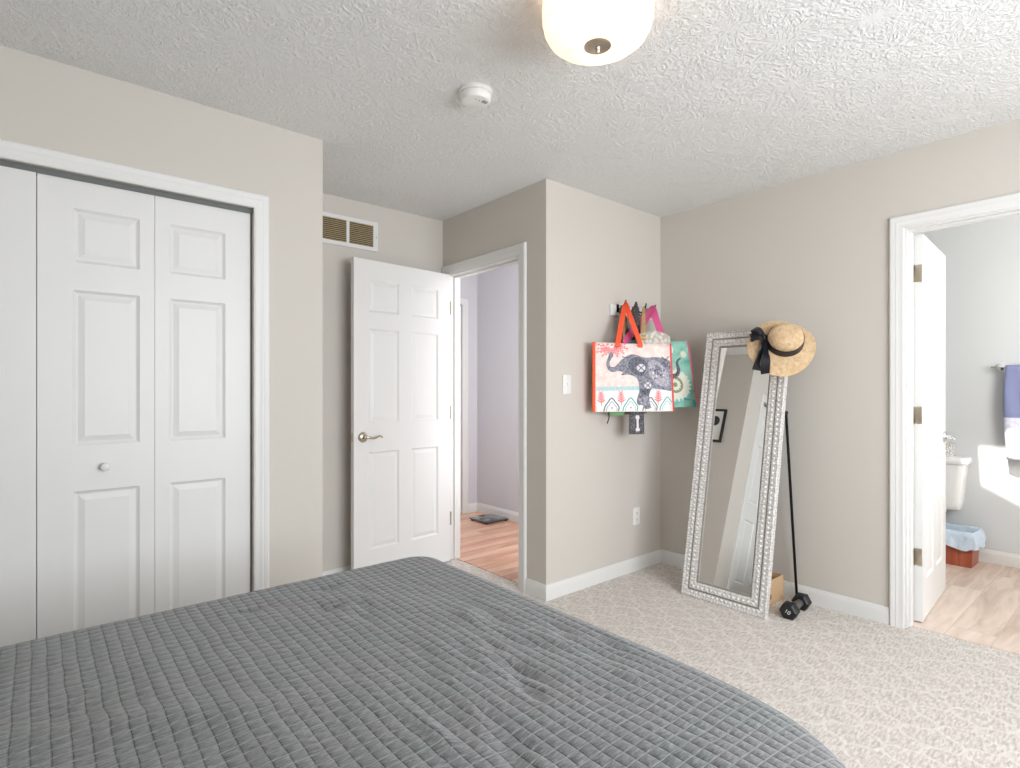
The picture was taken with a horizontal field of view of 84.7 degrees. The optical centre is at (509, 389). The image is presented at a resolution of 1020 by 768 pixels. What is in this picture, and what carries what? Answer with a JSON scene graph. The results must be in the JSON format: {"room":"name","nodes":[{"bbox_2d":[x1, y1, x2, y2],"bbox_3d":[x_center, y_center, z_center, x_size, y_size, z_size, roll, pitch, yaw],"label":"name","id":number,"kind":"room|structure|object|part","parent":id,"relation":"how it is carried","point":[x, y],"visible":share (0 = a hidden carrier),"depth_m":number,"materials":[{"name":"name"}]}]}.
{"room":"bedroom","nodes":[
{"label":"bedroom","id":0,"kind":"room"},
{"bbox_2d":[0,45,322,591],"bbox_3d":[-1.779,-0.003,2.072,2.176,2.440,0.100,0,0,-40],"label":"wall","id":1,"kind":"structure","parent":0,"point":[45,103],"depth_m":2.56,"materials":[{"name":"beige paint"}]},
{"bbox_2d":[0,160,251,213],"bbox_3d":[-1.759,-0.812,2.076,1.498,0.021,0.044,0,0,-40],"label":"door track","id":2,"kind":"object","parent":1,"relation":"attached to","point":[2,162],"visible":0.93,"depth_m":2.22,"materials":[{"name":"grey metal"}]},
{"bbox_2d":[0,166,35,646],"bbox_3d":[-2.027,0.180,1.819,0.742,2.041,0.064,0,0,-40],"label":"door","id":3,"kind":"structure","parent":2,"relation":"hanging from","point":[17,186],"depth_m":2.02,"materials":[{"name":"white paint"}]},
{"bbox_2d":[37,173,249,638],"bbox_3d":[-1.464,0.184,2.306,0.742,2.041,0.064,0,0,-40],"label":"door","id":4,"kind":"structure","parent":2,"relation":"hanging from","point":[143,300],"depth_m":2.27,"materials":[{"name":"white paint"}]},
{"bbox_3d":[-1.582,0.300,2.186,0.033,0.033,0.034,0,0,-40],"label":"knob","id":5,"kind":"part","parent":4,"relation":"part of","materials":[{"name":"white paint"}]},
{"bbox_2d":[0,138,268,590],"bbox_3d":[-1.727,0.164,2.039,1.634,2.106,0.018,0,0,-40],"label":"door frame","id":6,"kind":"structure","parent":1,"relation":"attached to","point":[11,150],"depth_m":2.53,"materials":[{"name":"white paint"}]},
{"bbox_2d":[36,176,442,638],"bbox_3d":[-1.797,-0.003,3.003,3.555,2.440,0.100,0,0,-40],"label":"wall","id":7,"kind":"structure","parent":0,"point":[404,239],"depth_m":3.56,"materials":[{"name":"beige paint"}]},
{"bbox_2d":[323,566,350,575],"bbox_3d":[-0.932,1.173,3.666,1.179,0.088,0.012,0,0,-40],"label":"baseboard","id":8,"kind":"structure","parent":7,"relation":"attached to","point":[342,569],"depth_m":3.53,"materials":[{"name":"white paint"}]},
{"bbox_2d":[323,211,377,251],"bbox_3d":[-1.037,-1.012,3.577,0.420,0.193,0.010,0,0,-40],"label":"air vent","id":9,"kind":"object","parent":7,"relation":"in","point":[340,230],"visible":0.73,"depth_m":3.59,"materials":[{"name":"white metal"}]},
{"bbox_2d":[351,257,450,569],"bbox_3d":[-0.701,0.196,3.714,0.151,2.025,0.766,0,0,45],"label":"door","id":10,"kind":"structure","parent":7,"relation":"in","point":[401,408],"depth_m":3.67,"materials":[{"name":"white paint"}]},
{"bbox_3d":[-0.898,0.294,3.458,0.066,0.066,0.047,0,0,-45],"label":"handle","id":11,"kind":"part","parent":10,"relation":"part of","materials":[{"name":"silver metal"}]},
{"bbox_3d":[-0.841,0.294,3.482,0.120,0.025,0.021,0,0,-45],"label":"lever","id":12,"kind":"part","parent":10,"relation":"part of","materials":[{"name":"silver metal"}]},
{"bbox_2d":[460,274,476,513],"bbox_3d":[-0.749,-0.003,5.304,1.222,2.440,0.100,0,0,-40],"label":"wall","id":13,"kind":"structure","parent":0,"point":[468,285],"depth_m":5.55,"materials":[{"name":"white paint"}]},
{"bbox_2d":[460,306,460,512],"bbox_3d":[-0.750,0.190,5.274,0.686,2.030,0.035,0,0,-40],"label":"door","id":14,"kind":"structure","parent":13,"relation":"in","point":[460,306],"depth_m":5.48,"materials":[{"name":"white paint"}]},
{"bbox_2d":[460,298,467,513],"bbox_3d":[-0.727,0.159,5.246,0.824,2.116,0.018,0,0,-40],"label":"door frame","id":15,"kind":"structure","parent":13,"relation":"attached to","point":[463,301],"depth_m":5.48,"materials":[{"name":"white paint"}]},
{"bbox_2d":[468,502,476,512],"bbox_3d":[-0.369,1.169,5.553,0.119,0.088,0.012,0,0,-40],"label":"baseboard","id":16,"kind":"structure","parent":13,"relation":"attached to","point":[472,507],"depth_m":5.54,"materials":[{"name":"white paint"}]},
{"bbox_2d":[456,512,517,582],"bbox_3d":[-0.046,1.240,4.525,1.159,0.054,2.197,0,0,-40],"label":"floor","id":17,"kind":"structure","parent":0,"point":[492,547],"depth_m":4.36,"materials":[{"name":"orange wood"}]},
{"bbox_2d":[469,514,508,524],"bbox_3d":[-0.196,1.200,5.203,0.264,0.024,0.264,0,0,-40],"label":"bathroom scale","id":18,"kind":"object","parent":17,"relation":"on","point":[488,518],"visible":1,"depth_m":5.17,"materials":[{"name":"clear glass"}]},
{"bbox_2d":[443,179,557,584],"bbox_3d":[-0.101,-0.003,3.676,0.100,2.440,1.074,0,0,-40],"label":"wall","id":19,"kind":"structure","parent":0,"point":[529,214],"depth_m":3.30,"materials":[{"name":"beige paint"}]},
{"bbox_2d":[442,242,526,592],"bbox_3d":[-0.161,0.164,3.733,0.118,2.106,0.904,0,0,-40],"label":"door frame","id":20,"kind":"structure","parent":19,"relation":"attached to","point":[515,254],"depth_m":3.54,"materials":[{"name":"white paint"}]},
{"bbox_2d":[525,578,545,600],"bbox_3d":[0.154,1.173,3.289,0.012,0.088,0.180,0,0,-40],"label":"baseboard","id":21,"kind":"structure","parent":19,"relation":"attached to","point":[536,589],"depth_m":3.28,"materials":[{"name":"white paint"}]},
{"bbox_2d":[0,0,1019,220],"bbox_3d":[0.176,-1.273,1.530,4.650,0.100,4.902,0,0,-40],"label":"ceiling","id":22,"kind":"structure","parent":0,"point":[720,100],"depth_m":2.19,"materials":[{"name":"white paint"}]},
{"bbox_2d":[459,82,491,108],"bbox_3d":[-0.141,-1.198,2.293,0.138,0.050,0.138,0,0,-40],"label":"smoke detector","id":23,"kind":"object","parent":22,"relation":"attached to","point":[474,95],"visible":1,"depth_m":2.25,"materials":[{"name":"white plastic"}]},
{"bbox_2d":[542,0,654,65],"bbox_3d":[0.270,-1.130,1.723,0.341,0.187,0.341,0,0,-40],"label":"ceiling lamp","id":24,"kind":"object","parent":22,"relation":"attached to","point":[580,32],"visible":1,"depth_m":1.66,"materials":[{"name":"white glass"}]},
{"bbox_2d":[558,183,659,580],"bbox_3d":[0.643,-0.003,3.670,1.026,2.440,0.100,0,0,-40],"label":"wall","id":25,"kind":"structure","parent":0,"point":[609,251],"depth_m":3.53,"materials":[{"name":"beige paint"}]},
{"bbox_2d":[562,375,570,393],"bbox_3d":[0.343,-0.032,3.338,0.072,0.116,0.016,0,0,-40],"label":"light switch","id":26,"kind":"object","parent":25,"relation":"attached to","point":[566,379],"visible":1,"depth_m":3.33,"materials":[{"name":"white plastic"}]},
{"bbox_2d":[546,549,660,600],"bbox_3d":[0.637,1.173,3.590,1.138,0.088,0.012,0,0,-40],"label":"baseboard","id":27,"kind":"structure","parent":25,"relation":"attached to","point":[554,590],"depth_m":3.53,"materials":[{"name":"white paint"}]},
{"bbox_2d":[609,300,655,320],"bbox_3d":[0.838,-0.528,3.710,0.455,0.096,0.090,0,0,-40],"label":"hook rail","id":28,"kind":"object","parent":25,"relation":"attached to","point":[614,310],"visible":0.48,"depth_m":3.62,"materials":[{"name":"white paint"}]},
{"bbox_2d":[607,316,625,423],"bbox_3d":[0.682,-0.169,3.525,0.175,0.759,0.056,0,0,-37],"label":"shopping bag","id":29,"kind":"object","parent":28,"relation":"hanging from","point":[609,413],"visible":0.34,"depth_m":3.51,"materials":[{"name":"green fabric"}]},
{"bbox_3d":[0.711,-0.351,3.539,0.041,0.395,0.126,0,0,39],"label":"handle","id":30,"kind":"part","parent":29,"relation":"part of","materials":[{"name":"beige fabric"}]},
{"bbox_2d":[592,301,674,411],"bbox_3d":[0.748,-0.216,3.517,0.548,0.700,0.159,0,0,-13],"label":"tote bag","id":31,"kind":"object","parent":28,"relation":"hanging from","point":[638,377],"visible":1,"depth_m":3.44,"materials":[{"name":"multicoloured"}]},
{"bbox_2d":[597,391,604,405],"bbox_3d":[0.555,0.050,3.404,0.061,0.091,0.001,0,0,-9],"label":"print","id":32,"kind":"object","parent":31,"relation":"attached to","point":[600,394],"depth_m":3.40,"materials":[{"name":"pink fabric"}]},
{"bbox_2d":[603,398,619,410],"bbox_3d":[0.620,0.089,3.414,0.104,0.084,0.001,0,0,-10],"label":"print","id":33,"kind":"object","parent":31,"relation":"attached to","point":[609,404],"depth_m":3.42},
{"bbox_2d":[596,343,627,356],"bbox_3d":[0.625,-0.243,3.418,0.206,0.094,0.001,0,0,-11],"label":"print","id":34,"kind":"object","parent":31,"relation":"attached to","point":[602,349],"depth_m":3.42,"materials":[{"name":"pink fabric"}]},
{"bbox_2d":[617,391,625,404],"bbox_3d":[0.681,0.048,3.426,0.061,0.092,0.001,0,0,-11],"label":"print","id":35,"kind":"object","parent":31,"relation":"attached to","point":[621,395],"depth_m":3.43,"materials":[{"name":"pink fabric"}]},
{"bbox_3d":[0.718,-0.411,3.471,0.184,0.310,0.161,0,0,-40],"label":"handle","id":36,"kind":"part","parent":31,"relation":"part of","materials":[{"name":"orange fabric"}]},
{"bbox_2d":[622,398,637,410],"bbox_3d":[0.739,0.088,3.437,0.104,0.085,0.001,0,0,-12],"label":"print","id":37,"kind":"object","parent":31,"relation":"attached to","point":[628,404],"depth_m":3.44},
{"bbox_2d":[596,386,669,410],"bbox_3d":[0.764,0.051,3.452,0.436,0.160,0.232,0,0,-40],"label":"print","id":38,"kind":"object","parent":31,"relation":"attached to","point":[608,398],"depth_m":3.44,"materials":[{"name":"white fabric"}]},
{"bbox_2d":[606,352,671,408],"bbox_3d":[0.801,-0.057,3.458,0.388,0.352,0.204,0,0,-40],"label":"print","id":39,"kind":"object","parent":31,"relation":"attached to","point":[634,380],"depth_m":3.45},
{"bbox_2d":[655,390,661,404],"bbox_3d":[0.923,0.044,3.482,0.061,0.094,0.001,0,0,-15],"label":"print","id":40,"kind":"object","parent":31,"relation":"attached to","point":[658,393],"depth_m":3.48,"materials":[{"name":"pink fabric"}]},
{"bbox_2d":[660,397,671,409],"bbox_3d":[0.974,0.085,3.495,0.091,0.088,0.001,0,0,-16],"label":"print","id":41,"kind":"object","parent":31,"relation":"attached to","point":[665,402],"depth_m":3.50},
{"bbox_2d":[620,305,646,413],"bbox_3d":[0.806,-0.194,3.675,0.275,0.705,0.047,0,0,-40],"label":"handbag","id":42,"kind":"object","parent":28,"relation":"hanging from","point":[626,322],"visible":0.09,"depth_m":3.62,"materials":[{"name":"beige fabric"}]},
{"bbox_3d":[0.764,-0.353,3.628,0.151,0.380,0.031,0,0,-40],"label":"handle","id":43,"kind":"part","parent":42,"relation":"part of","materials":[{"name":"orange fabric"}]},
{"bbox_2d":[629,302,643,433],"bbox_3d":[0.789,-0.147,3.580,0.105,0.852,0.151,0,0,-7],"label":"pouch","id":44,"kind":"object","parent":28,"relation":"hanging from","point":[636,419],"visible":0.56,"depth_m":3.52,"materials":[{"name":"black fabric"}]},
{"bbox_2d":[635,415,639,430],"bbox_3d":[0.801,0.209,3.511,0.031,0.101,0.002,0,0,-13],"label":"print","id":45,"kind":"object","parent":44,"relation":"attached to","point":[637,417],"depth_m":3.51},
{"bbox_2d":[636,306,669,343],"bbox_3d":[0.887,-0.266,3.578,0.218,0.585,0.208,0,0,-40],"label":"shoulder bag","id":46,"kind":"object","parent":28,"relation":"hanging from","point":[650,337],"visible":0.17,"depth_m":3.54,"materials":[{"name":"fabric"}]},
{"bbox_2d":[623,305,697,406],"bbox_3d":[0.952,-0.227,3.689,0.550,0.682,0.196,0,0,-15],"label":"tote bag","id":47,"kind":"object","parent":28,"relation":"hanging from","point":[685,395],"visible":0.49,"depth_m":3.65,"materials":[{"name":"teal fabric"}]},
{"bbox_3d":[0.874,-0.421,3.602,0.345,0.289,0.175,0,0,-40],"label":"handle","id":48,"kind":"part","parent":47,"relation":"part of","materials":[{"name":"pink fabric"}]},
{"bbox_3d":[0.915,-0.432,3.660,0.265,0.271,0.140,0,0,-40],"label":"handle","id":49,"kind":"part","parent":47,"relation":"part of","materials":[{"name":"pink fabric"}]},
{"bbox_2d":[673,358,680,377],"bbox_3d":[1.054,-0.143,3.624,0.125,0.133,0.001,0,0,-17],"label":"print","id":50,"kind":"object","parent":47,"relation":"attached to","point":[676,361],"depth_m":3.63},
{"bbox_2d":[671,346,695,405],"bbox_3d":[0.982,-0.098,3.611,0.454,0.413,0.212,0,0,-40],"label":"print","id":51,"kind":"object","parent":47,"relation":"attached to","point":[684,387],"depth_m":3.65,"materials":[{"name":"teal fabric"}]},
{"bbox_2d":[633,507,639,524],"bbox_3d":[0.855,0.853,3.778,0.072,0.116,0.008,0,0,-40],"label":"wall outlet","id":52,"kind":"object","parent":25,"relation":"attached to","point":[636,511],"visible":1,"depth_m":3.77,"materials":[{"name":"white plastic"}]},
{"bbox_2d":[444,559,1019,767],"bbox_3d":[0.174,1.267,1.528,4.645,0.100,4.902,0,0,-40],"label":"floor","id":53,"kind":"structure","parent":0,"point":[875,694],"depth_m":2.45,"materials":[{"name":"beige carpet"}]},
{"bbox_2d":[681,330,797,619],"bbox_3d":[1.342,0.432,3.286,0.415,1.580,0.520,0,0,-41],"label":"mirror","id":54,"kind":"object","parent":53,"relation":"on","point":[730,539],"visible":0.91,"depth_m":3.24,"materials":[{"name":"silver metal"}]},
{"bbox_2d":[699,347,768,594],"bbox_3d":[1.312,0.433,3.260,0.004,1.412,0.318,14,-9,-40],"label":"mirror glass","id":55,"kind":"object","parent":54,"relation":"attached to","point":[733,481],"depth_m":3.25,"materials":[{"name":"clear"}]},
{"bbox_2d":[747,321,815,376],"bbox_3d":[1.492,-0.232,3.080,0.347,0.318,0.174,0,0,22],"label":"sun hat","id":56,"kind":"object","parent":54,"relation":"hanging from","point":[776,348],"visible":1,"depth_m":3.05,"materials":[{"name":"wicker"}]},
{"bbox_3d":[1.595,0.662,3.175,0.170,1.096,0.020,0,0,-41],"label":"stand leg","id":57,"kind":"part","parent":54,"relation":"part of","materials":[{"name":"black metal"}]},
{"bbox_2d":[769,572,782,605],"bbox_3d":[1.397,1.146,3.289,0.260,0.142,0.301,0,0,-40],"label":"cardboard box","id":58,"kind":"object","parent":53,"relation":"on","point":[776,593],"visible":0.27,"depth_m":3.21,"materials":[{"name":"brown cardboard"}]},
{"bbox_2d":[779,592,811,620],"bbox_3d":[1.556,1.176,3.047,0.245,0.080,0.093,0,0,-44],"label":"dumbbell","id":59,"kind":"object","parent":53,"relation":"on","point":[789,610],"visible":1,"depth_m":2.99,"materials":[{"name":"black rubber"}]},
{"bbox_3d":[-0.605,0.937,0.821,1.903,0.559,1.340,0,0,-40],"label":"bed","id":60,"kind":"object","parent":53,"relation":"on","visible":0},
{"bbox_2d":[0,556,845,767],"bbox_3d":[-0.595,0.772,0.829,2.060,0.400,1.522,0,0,-40],"label":"quilt","id":61,"kind":"object","parent":60,"relation":"on","point":[418,661],"visible":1,"depth_m":1.07,"materials":[{"name":"grey fabric"}]},
{"bbox_2d":[477,118,1019,606],"bbox_3d":[1.591,-0.003,3.438,0.124,2.440,5.775,0,0,-40],"label":"wall","id":62,"kind":"structure","parent":0,"point":[811,253],"depth_m":3.19,"materials":[{"name":"beige paint"}]},
{"bbox_2d":[477,502,517,522],"bbox_3d":[0.331,1.169,4.813,0.012,0.088,2.047,0,0,-40],"label":"baseboard","id":63,"kind":"structure","parent":62,"relation":"attached to","point":[483,508],"depth_m":5.33,"materials":[{"name":"white paint"}]},
{"bbox_2d":[661,549,888,624],"bbox_3d":[1.514,1.173,3.429,0.012,0.088,1.394,0,0,-40],"label":"baseboard","id":64,"kind":"structure","parent":62,"relation":"attached to","point":[863,609],"depth_m":3.10,"materials":[{"name":"white paint"}]},
{"bbox_2d":[914,233,954,621],"bbox_3d":[2.378,0.197,3.162,0.715,2.020,0.154,0,0,-44],"label":"door","id":65,"kind":"structure","parent":62,"relation":"in","point":[930,435],"depth_m":3.03,"materials":[{"name":"white paint"}]},
{"bbox_3d":[2.620,0.282,3.340,0.066,0.066,0.047,0,0,-44],"label":"handle","id":66,"kind":"part","parent":65,"relation":"part of","materials":[{"name":"silver metal"}]},
{"bbox_2d":[889,192,1019,628],"bbox_3d":[2.288,0.164,2.608,0.138,2.106,0.860,0,0,-40],"label":"door frame","id":67,"kind":"structure","parent":62,"relation":"attached to","point":[902,229],"depth_m":2.86,"materials":[{"name":"white paint"}]},
{"bbox_2d":[912,561,1019,654],"bbox_3d":[3.048,1.240,3.099,1.780,0.053,2.670,0,0,-40],"label":"floor","id":68,"kind":"structure","parent":0,"point":[979,604],"depth_m":3.12,"materials":[{"name":"brown wood"}]},
{"bbox_2d":[946,455,971,509],"bbox_3d":[2.883,0.844,3.931,0.740,0.740,0.456,0,0,-40],"label":"toilet","id":69,"kind":"object","parent":68,"relation":"on","point":[956,465],"visible":0.15,"depth_m":3.93,"materials":[{"name":"white ceramic"}]},
{"bbox_2d":[946,442,955,455],"bbox_3d":[3.149,0.427,4.038,0.114,0.093,0.114,0,0,-40],"label":"basket","id":70,"kind":"object","parent":69,"relation":"on","point":[950,446],"visible":0.51,"depth_m":4.00,"materials":[{"name":"white wicker"}]},
{"bbox_3d":[3.085,0.499,4.103,0.210,0.050,0.456,0,0,-40],"label":"tank lid","id":71,"kind":"part","parent":69,"relation":"part of","materials":[{"name":"white ceramic"}]},
{"bbox_2d":[946,523,985,567],"bbox_3d":[3.148,1.090,3.957,0.296,0.247,0.311,0,0,-40],"label":"waste bin","id":72,"kind":"object","parent":68,"relation":"on","point":[963,543],"visible":0.62,"depth_m":3.85,"materials":[{"name":"red wood"}]},
{"bbox_2d":[914,215,1019,554],"bbox_3d":[3.688,-0.003,3.643,0.100,2.440,2.670,0,0,-40],"label":"wall","id":73,"kind":"structure","parent":0,"point":[983,258],"depth_m":3.96,"materials":[{"name":"white paint"}]},
{"bbox_2d":[991,363,1004,370],"bbox_3d":[3.567,-0.158,3.643,0.085,0.052,0.655,0,0,-40],"label":"towel rail","id":74,"kind":"object","parent":73,"relation":"attached to","point":[999,367],"visible":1,"depth_m":3.86,"materials":[{"name":"silver metal"}]},
{"bbox_2d":[1003,365,1019,459],"bbox_3d":[3.496,0.151,3.683,0.061,0.640,0.371,0,0,-40],"label":"towel","id":75,"kind":"object","parent":74,"relation":"hanging from","point":[1011,390],"visible":1,"depth_m":3.77,"materials":[{"name":"fabric"}]},
{"bbox_2d":[978,548,1019,567],"bbox_3d":[3.645,1.170,3.607,0.012,0.088,2.470,0,0,-40],"label":"baseboard","id":76,"kind":"structure","parent":73,"relation":"attached to","point":[990,556],"depth_m":3.88,"materials":[{"name":"white paint"}]}
]}

